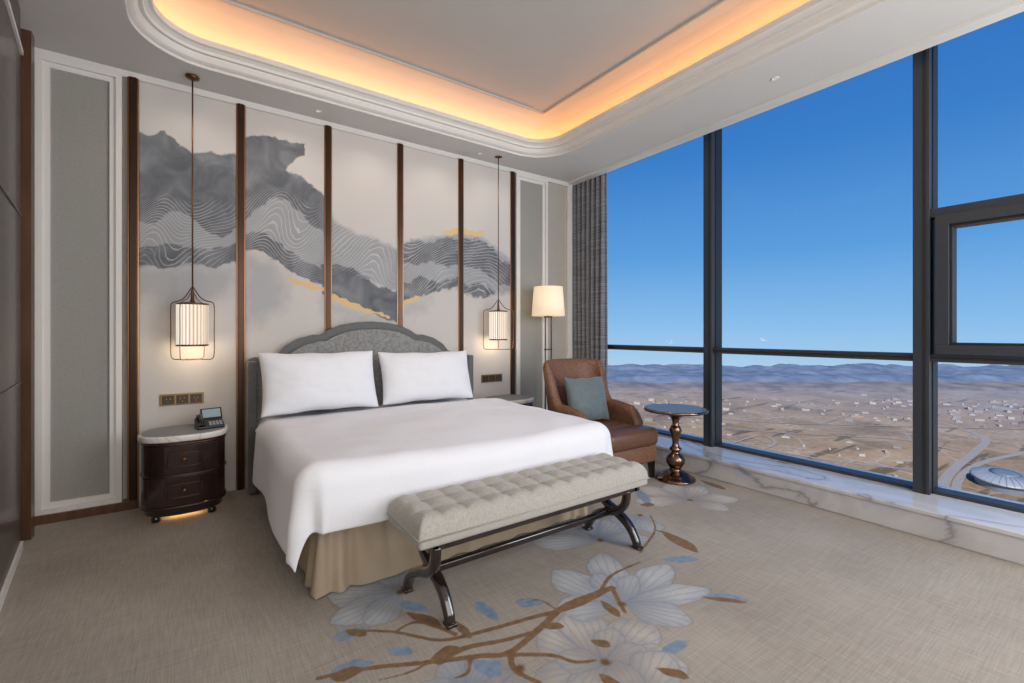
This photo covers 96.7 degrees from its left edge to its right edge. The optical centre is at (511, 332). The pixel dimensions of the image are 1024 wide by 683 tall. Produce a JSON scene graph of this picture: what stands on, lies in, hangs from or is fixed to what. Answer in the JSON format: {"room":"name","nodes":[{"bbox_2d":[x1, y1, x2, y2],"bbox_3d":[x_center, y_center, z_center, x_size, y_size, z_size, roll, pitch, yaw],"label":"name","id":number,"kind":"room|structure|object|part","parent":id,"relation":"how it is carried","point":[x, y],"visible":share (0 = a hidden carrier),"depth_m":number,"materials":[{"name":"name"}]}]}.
{"room":"hotel room","nodes":[
{"label":"hotel room","id":0,"kind":"room"},
{"bbox_2d":[34,57,573,512],"bbox_3d":[-1.196,-0.600,4.663,5.450,3.800,0.120,0,0,-35],"label":"wall","id":1,"kind":"structure","parent":0,"point":[556,193],"depth_m":5.75,"materials":[{"name":"paint"}]},
{"bbox_2d":[35,52,122,515],"bbox_3d":[-3.067,-0.330,3.238,0.450,3.140,0.070,0,0,-35],"label":"wall panel","id":2,"kind":"object","parent":1,"relation":"attached to","point":[79,107],"visible":1,"depth_m":3.23,"materials":[{"name":"grey fabric"}]},
{"bbox_2d":[34,499,137,525],"bbox_3d":[-3.045,1.270,3.241,0.590,0.060,0.090,0,0,-35],"label":"baseboard","id":3,"kind":"structure","parent":1,"relation":"attached to","point":[124,505],"depth_m":3.21,"materials":[{"name":"brown wood"}]},
{"bbox_2d":[127,76,138,506],"bbox_3d":[-2.830,-0.300,3.402,0.066,3.200,0.072,0,0,-35],"label":"trim","id":4,"kind":"structure","parent":1,"relation":"attached to","point":[132,82],"depth_m":3.37,"materials":[{"name":"brown wood"}]},
{"bbox_2d":[139,81,235,505],"bbox_3d":[-2.544,-0.295,3.595,0.626,3.190,0.025,0,0,-35],"label":"mural panel","id":5,"kind":"object","parent":1,"relation":"attached to","point":[165,113],"visible":0.77,"depth_m":3.56,"materials":[{"name":"paper"}]},
{"bbox_2d":[160,392,203,405],"bbox_3d":[-2.570,0.515,3.549,0.280,0.090,0.020,0,0,-35],"label":"panel","id":6,"kind":"object","parent":5,"relation":"attached to","point":[195,397],"visible":1,"depth_m":3.54,"materials":[{"name":"brown metal"}]},
{"bbox_2d":[236,103,244,489],"bbox_3d":[-2.265,-0.300,3.798,0.066,3.200,0.072,0,0,-35],"label":"trim","id":7,"kind":"structure","parent":1,"relation":"attached to","point":[240,108],"depth_m":3.77,"materials":[{"name":"brown wood"}]},
{"bbox_2d":[245,107,323,488],"bbox_3d":[-1.978,-0.295,3.990,0.626,3.190,0.025,0,0,-35],"label":"mural panel","id":8,"kind":"object","parent":1,"relation":"attached to","point":[284,156],"visible":0.64,"depth_m":3.96,"materials":[{"name":"paper"}]},
{"bbox_2d":[34,47,571,186],"bbox_3d":[-1.262,-1.925,4.522,4.980,0.050,0.035,0,0,-35],"label":"trim","id":9,"kind":"structure","parent":1,"relation":"attached to","point":[125,73],"depth_m":3.95,"materials":[{"name":"white paint"}]},
{"bbox_2d":[324,125,331,331],"bbox_3d":[-1.700,-0.300,4.194,0.066,3.200,0.072,0,0,-35],"label":"trim","id":10,"kind":"structure","parent":1,"relation":"attached to","point":[327,129],"depth_m":4.16,"materials":[{"name":"brown wood"}]},
{"bbox_2d":[332,128,396,327],"bbox_3d":[-1.413,-0.295,4.386,0.626,3.190,0.025,0,0,-35],"label":"mural panel","id":11,"kind":"object","parent":1,"relation":"attached to","point":[364,169],"visible":0.52,"depth_m":4.37,"materials":[{"name":"paper"}]},
{"bbox_2d":[397,143,402,325],"bbox_3d":[-1.135,-0.300,4.589,0.066,3.200,0.072,0,0,-35],"label":"trim","id":12,"kind":"structure","parent":1,"relation":"attached to","point":[399,145],"depth_m":4.55,"materials":[{"name":"brown wood"}]},
{"bbox_2d":[403,146,457,350],"bbox_3d":[-0.848,-0.295,4.782,0.626,3.190,0.025,0,0,-35],"label":"mural panel","id":13,"kind":"object","parent":1,"relation":"attached to","point":[430,180],"visible":0.63,"depth_m":4.77,"materials":[{"name":"paper"}]},
{"bbox_2d":[458,158,463,350],"bbox_3d":[-0.569,-0.300,4.985,0.066,3.200,0.072,0,0,-35],"label":"trim","id":14,"kind":"structure","parent":1,"relation":"attached to","point":[460,161],"depth_m":4.95,"materials":[{"name":"brown wood"}]},
{"bbox_2d":[464,161,509,398],"bbox_3d":[-0.283,-0.295,5.178,0.626,3.190,0.025,0,0,-35],"label":"mural panel","id":15,"kind":"object","parent":1,"relation":"attached to","point":[480,181],"visible":0.76,"depth_m":5.14,"materials":[{"name":"paper"}]},
{"bbox_2d":[481,374,501,382],"bbox_3d":[-0.227,0.515,5.189,0.280,0.090,0.020,0,0,-35],"label":"panel","id":16,"kind":"object","parent":15,"relation":"attached to","point":[486,378],"visible":1,"depth_m":5.18,"materials":[{"name":"brown metal"}]},
{"bbox_2d":[510,171,514,393],"bbox_3d":[-0.004,-0.300,5.381,0.066,3.200,0.072,0,0,-35],"label":"trim","id":17,"kind":"structure","parent":1,"relation":"attached to","point":[512,174],"depth_m":5.34,"materials":[{"name":"brown wood"}]},
{"bbox_2d":[515,172,547,409],"bbox_3d":[0.231,-0.330,5.546,0.480,3.140,0.070,0,0,-35],"label":"wall panel","id":18,"kind":"object","parent":1,"relation":"attached to","point":[531,192],"visible":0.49,"depth_m":5.54,"materials":[{"name":"grey fabric"}]},
{"bbox_2d":[566,186,571,357],"bbox_3d":[0.743,-0.415,5.930,0.080,3.070,0.030,0,0,-35],"label":"trim","id":19,"kind":"structure","parent":1,"relation":"attached to","point":[568,189],"depth_m":5.91,"materials":[{"name":"white paint"}]},
{"bbox_2d":[608,128,721,446],"bbox_3d":[1.481,-0.590,5.290,0.184,3.420,1.924,0,0,-35],"label":"window","id":20,"kind":"structure","parent":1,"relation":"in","point":[712,142],"depth_m":4.50,"materials":[{"name":"metal"}]},
{"bbox_2d":[567,0,1023,185],"bbox_3d":[2.645,-2.212,3.223,0.110,0.575,6.646,0,0,-35],"label":"trim","id":21,"kind":"structure","parent":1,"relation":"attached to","point":[1016,7],"depth_m":3.44,"materials":[{"name":"white paint"}]},
{"bbox_2d":[573,173,607,385],"bbox_3d":[0.978,-0.535,5.751,0.086,3.300,0.560,0,0,-35],"label":"curtain","id":22,"kind":"object","parent":21,"relation":"hanging from","point":[589,196],"visible":0.7,"depth_m":5.67,"materials":[{"name":"fabric"}]},
{"bbox_2d":[713,45,937,494],"bbox_3d":[2.493,-0.590,3.846,0.184,3.420,1.618,0,0,-35],"label":"window","id":23,"kind":"structure","parent":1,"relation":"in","point":[925,62],"depth_m":3.18,"materials":[{"name":"metal"}]},
{"bbox_2d":[219,0,725,113],"bbox_3d":[0.436,-2.340,1.984,3.130,0.020,4.830,0,0,-35],"label":"ceiling","id":24,"kind":"structure","parent":0,"point":[533,55],"depth_m":3.57,"materials":[{"name":"paint"}]},
{"bbox_2d":[153,0,809,138],"bbox_3d":[0.436,-2.230,1.984,3.850,0.220,5.550,0,0,-35],"label":"light","id":25,"kind":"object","parent":24,"relation":"attached to","point":[217,21],"depth_m":3.80,"materials":[{"name":"paint"}]},
{"bbox_2d":[0,462,1023,682],"bbox_3d":[0.762,1.300,1.937,5.530,0.001,6.900,0,0,-35],"label":"floor","id":26,"kind":"structure","parent":0,"point":[728,582],"depth_m":2.14,"materials":[{"name":"carpet"}]},
{"bbox_2d":[137,424,227,522],"bbox_3d":[-2.380,1.001,3.312,0.535,0.598,0.468,0,0,-35],"label":"nightstand","id":27,"kind":"object","parent":26,"relation":"on","point":[183,466],"visible":0.96,"depth_m":3.14,"materials":[{"name":"brown wood"}]},
{"bbox_3d":[-2.292,0.871,3.186,0.476,0.194,0.112,0,0,-35],"label":"drawer","id":28,"kind":"part","parent":27,"relation":"part of","materials":[{"name":"brown wood"}]},
{"bbox_3d":[-2.292,1.083,3.186,0.476,0.190,0.112,0,0,-35],"label":"drawer","id":29,"kind":"part","parent":27,"relation":"part of","materials":[{"name":"brown wood"}]},
{"bbox_2d":[194,407,224,429],"bbox_3d":[-2.247,0.635,3.385,0.150,0.135,0.173,0,0,45],"label":"telephone","id":30,"kind":"object","parent":27,"relation":"on","point":[208,418],"visible":1,"depth_m":3.39,"materials":[{"name":"black plastic"}]},
{"bbox_2d":[246,321,588,598],"bbox_3d":[-0.778,0.591,3.526,2.060,1.402,2.022,0,0,-35],"label":"bed","id":31,"kind":"object","parent":26,"relation":"on","point":[335,561],"visible":0.24,"depth_m":2.96,"materials":[{"name":"grey fabric"}]},
{"bbox_3d":[-1.301,0.585,4.272,2.060,1.390,0.200,0,0,-35],"label":"headboard","id":32,"kind":"part","parent":31,"relation":"part of","materials":[{"name":"grey fabric"}]},
{"bbox_2d":[252,398,612,571],"bbox_3d":[-0.584,0.848,3.310,2.150,0.483,1.667,0,0,-35],"label":"duvet","id":33,"kind":"object","parent":31,"relation":"on","point":[326,473],"visible":0.97,"depth_m":2.63,"materials":[{"name":"white fabric"}]},
{"bbox_2d":[258,351,377,417],"bbox_3d":[-1.541,0.390,3.683,0.894,0.478,0.312,0,0,-38],"label":"pillow","id":34,"kind":"object","parent":33,"relation":"on","point":[291,383],"visible":1,"depth_m":3.55,"materials":[{"name":"fabric"}]},
{"bbox_2d":[378,350,472,404],"bbox_3d":[-0.784,0.398,4.223,0.883,0.459,0.311,0,0,-32],"label":"pillow","id":35,"kind":"object","parent":33,"relation":"on","point":[412,376],"visible":1,"depth_m":4.08,"materials":[{"name":"fabric"}]},
{"bbox_2d":[485,394,533,406],"bbox_3d":[-0.029,1.001,4.958,0.535,0.598,0.468,0,0,-35],"label":"nightstand","id":36,"kind":"object","parent":26,"relation":"on","point":[519,399],"visible":0.22,"depth_m":4.88,"materials":[{"name":"brown wood"}]},
{"bbox_2d":[387,453,648,629],"bbox_3d":[0.114,1.052,2.522,1.512,0.507,0.426,0,0,-35],"label":"bench","id":37,"kind":"object","parent":26,"relation":"on","point":[433,521],"visible":1,"depth_m":2.30,"materials":[{"name":"fabric"}]},
{"bbox_3d":[0.114,0.867,2.522,1.512,0.137,0.390,0,0,-35],"label":"seat","id":38,"kind":"part","parent":37,"relation":"part of","materials":[{"name":"fabric"}]},
{"bbox_3d":[0.114,0.950,2.522,1.400,0.031,0.330,0,0,-35],"label":"seat rail","id":39,"kind":"part","parent":37,"relation":"part of","materials":[{"name":"brown wood"}]},
{"bbox_2d":[532,286,564,408],"bbox_3d":[0.427,0.380,5.353,0.390,1.840,0.390,0,0,-35],"label":"floor lamp","id":40,"kind":"object","parent":26,"relation":"on","point":[548,301],"visible":0.61,"depth_m":5.20,"materials":[{"name":"beige fabric"}]},
{"bbox_3d":[0.427,-0.370,5.353,0.390,0.340,0.390,0,0,-35],"label":"lamp shade","id":41,"kind":"part","parent":40,"relation":"part of","materials":[{"name":"fabric"}]},
{"bbox_2d":[543,358,657,477],"bbox_3d":[0.794,0.782,4.289,0.765,1.039,0.976,0,0,-33],"label":"armchair","id":42,"kind":"object","parent":26,"relation":"on","point":[631,440],"visible":0.45,"depth_m":4.28,"materials":[{"name":"brown leather"}]},
{"bbox_2d":[564,376,608,419],"bbox_3d":[0.717,0.630,4.345,0.450,0.415,0.205,0,0,-29],"label":"cushion","id":43,"kind":"object","parent":42,"relation":"on","point":[588,396],"visible":0.88,"depth_m":4.28,"materials":[{"name":"teal fabric"}]},
{"bbox_3d":[0.726,0.701,4.394,0.765,0.877,0.726,0,0,-33],"label":"backrest","id":44,"kind":"part","parent":42,"relation":"part of","materials":[{"name":"brown leather"}]},
{"bbox_2d":[591,419,657,452],"bbox_3d":[0.848,0.920,4.207,0.620,0.160,0.780,0,0,-33],"label":"seat cushion","id":45,"kind":"object","parent":42,"relation":"on","point":[627,435],"depth_m":3.95,"materials":[{"name":"brown leather"}]},
{"bbox_3d":[0.828,1.073,4.236,0.630,0.155,0.770,0,0,-33],"label":"seat","id":46,"kind":"part","parent":42,"relation":"part of","materials":[{"name":"brown leather"}]},
{"bbox_3d":[1.251,1.220,4.099,0.053,0.163,0.053,0,0,-33],"label":"leg","id":47,"kind":"part","parent":42,"relation":"part of","materials":[{"name":"brown wood"}]},
{"bbox_2d":[644,403,708,484],"bbox_3d":[1.453,0.983,4.045,0.544,0.634,0.544,0,0,-35],"label":"side table","id":48,"kind":"object","parent":26,"relation":"on","point":[675,460],"visible":1,"depth_m":3.99,"materials":[{"name":"brown metal"}]},
{"bbox_2d":[18,0,1017,181],"bbox_3d":[0.593,-1.950,1.786,5.080,0.001,6.846,0,0,-35],"label":"ceiling","id":49,"kind":"structure","parent":0,"point":[97,31],"depth_m":3.37,"materials":[{"name":"paint"}]},
{"bbox_2d":[170,73,214,359],"bbox_3d":[-2.425,-0.870,3.454,0.269,2.149,0.213,0,0,38],"label":"pendant lamp","id":50,"kind":"object","parent":49,"relation":"hanging from","point":[192,317],"visible":1,"depth_m":3.40,"materials":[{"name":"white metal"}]},
{"bbox_3d":[-2.425,-1.137,3.454,0.090,1.615,0.090,0,0,-35],"label":"rod","id":51,"kind":"part","parent":50,"relation":"part of","materials":[{"name":"brown metal"}]},
{"bbox_3d":[-2.425,-0.075,3.454,0.280,0.558,0.221,0,0,-35],"label":"lantern frame","id":52,"kind":"part","parent":50,"relation":"part of","materials":[{"name":"brown metal"}]},
{"bbox_3d":[-2.425,-0.064,3.454,0.204,0.303,0.202,0,0,-35],"label":"lamp shade","id":53,"kind":"part","parent":50,"relation":"part of","materials":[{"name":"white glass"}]},
{"bbox_2d":[483,156,513,349],"bbox_3d":[-0.151,-0.890,5.046,0.269,2.149,0.213,0,0,-38],"label":"pendant lamp","id":54,"kind":"object","parent":49,"relation":"hanging from","point":[497,318],"visible":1,"depth_m":4.98,"materials":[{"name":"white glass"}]},
{"bbox_3d":[-0.151,-1.157,5.046,0.090,1.615,0.090,0,0,-35],"label":"rod","id":55,"kind":"part","parent":54,"relation":"part of","materials":[{"name":"brown metal"}]},
{"bbox_3d":[-0.151,-0.084,5.046,0.204,0.303,0.202,0,0,-35],"label":"lamp shade","id":56,"kind":"part","parent":54,"relation":"part of","materials":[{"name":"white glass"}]},
{"bbox_3d":[-0.151,-0.095,5.046,0.280,0.558,0.221,0,0,-35],"label":"lantern frame","id":57,"kind":"part","parent":54,"relation":"part of","materials":[{"name":"brown metal"}]},
{"bbox_2d":[125,0,883,156],"bbox_3d":[0.436,-2.035,1.984,3.850,0.170,5.550,0,0,-35],"label":"trim","id":58,"kind":"structure","parent":49,"relation":"attached to","point":[812,17],"depth_m":3.59,"materials":[{"name":"white paint"}]},
{"bbox_2d":[645,425,1023,564],"bbox_3d":[2.749,1.210,3.296,0.715,0.180,6.646,0,0,-35],"label":"window sill","id":59,"kind":"structure","parent":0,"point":[980,528],"depth_m":3.20,"materials":[{"name":"white stone"}]},
{"bbox_2d":[931,193,1023,512],"bbox_3d":[3.414,-0.590,2.526,0.190,3.420,1.618,0,0,-35],"label":"window","id":60,"kind":"structure","parent":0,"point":[948,219],"depth_m":3.04,"materials":[{"name":"metal"}]},
{"bbox_3d":[-1.490,-0.600,0.401,0.120,3.800,6.766,0,0,-35],"label":"wall","id":61,"kind":"structure","parent":0,"visible":0},
{"bbox_2d":[0,0,22,611],"bbox_3d":[-2.595,-0.320,2.312,0.058,3.240,1.100,0,0,-42],"label":"door","id":62,"kind":"structure","parent":61,"relation":"in","point":[11,547],"depth_m":2.38,"materials":[{"name":"brown wood"}]},
{"bbox_2d":[20,28,33,540],"bbox_3d":[-3.081,-0.300,2.866,0.090,3.200,0.070,0,0,-35],"label":"trim","id":63,"kind":"structure","parent":61,"relation":"attached to","point":[26,36],"depth_m":2.85,"materials":[{"name":"brown wood"}]},
{"label":"outside","id":64,"kind":"structure","parent":0,"visible":0},
{"bbox_2d":[640,408,1023,489],"bbox_3d":[473.698,150.700,751.396,528.612,0.680,513.749,0,0,-35],"label":"road","id":65,"kind":"structure","parent":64,"point":[946,477],"depth_m":560.36,"materials":[{"name":"grey asphalt"}]},
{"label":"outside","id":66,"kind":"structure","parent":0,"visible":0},
{"bbox_2d":[609,390,1023,501],"bbox_3d":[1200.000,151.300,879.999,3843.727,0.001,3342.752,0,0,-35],"label":"terrain","id":67,"kind":"structure","parent":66,"point":[1010,440],"depth_m":760.88,"materials":[{"name":"brown soil"}]},
{"bbox_2d":[850,414,862,417],"bbox_3d":[619.334,148.644,818.257,18.360,5.312,6.122,0,0,26],"label":"building","id":68,"kind":"structure","parent":67,"relation":"on","point":[854,415],"depth_m":815.71,"materials":[{"name":"brick"}]},
{"bbox_2d":[969,466,1023,495],"bbox_3d":[487.522,144.300,449.944,49.600,14.000,77.706,0,0,38],"label":"exhibition hall","id":69,"kind":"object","parent":67,"relation":"on","point":[1002,480],"visible":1,"depth_m":438.70,"materials":[{"name":"grey metal"}]},
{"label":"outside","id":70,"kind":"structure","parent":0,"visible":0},
{"bbox_2d":[608,381,1023,390],"bbox_3d":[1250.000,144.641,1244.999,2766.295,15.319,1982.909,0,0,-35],"label":"range","id":71,"kind":"object","parent":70,"point":[612,385],"visible":0.63,"depth_m":1234.13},
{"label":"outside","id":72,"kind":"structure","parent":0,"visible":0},
{"bbox_2d":[608,363,1023,382],"bbox_3d":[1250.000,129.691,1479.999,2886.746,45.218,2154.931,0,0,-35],"label":"mountain range","id":73,"kind":"object","parent":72,"point":[860,372],"visible":0.48,"depth_m":1451.68,"materials":[{"name":"blue stone"}]}
]}

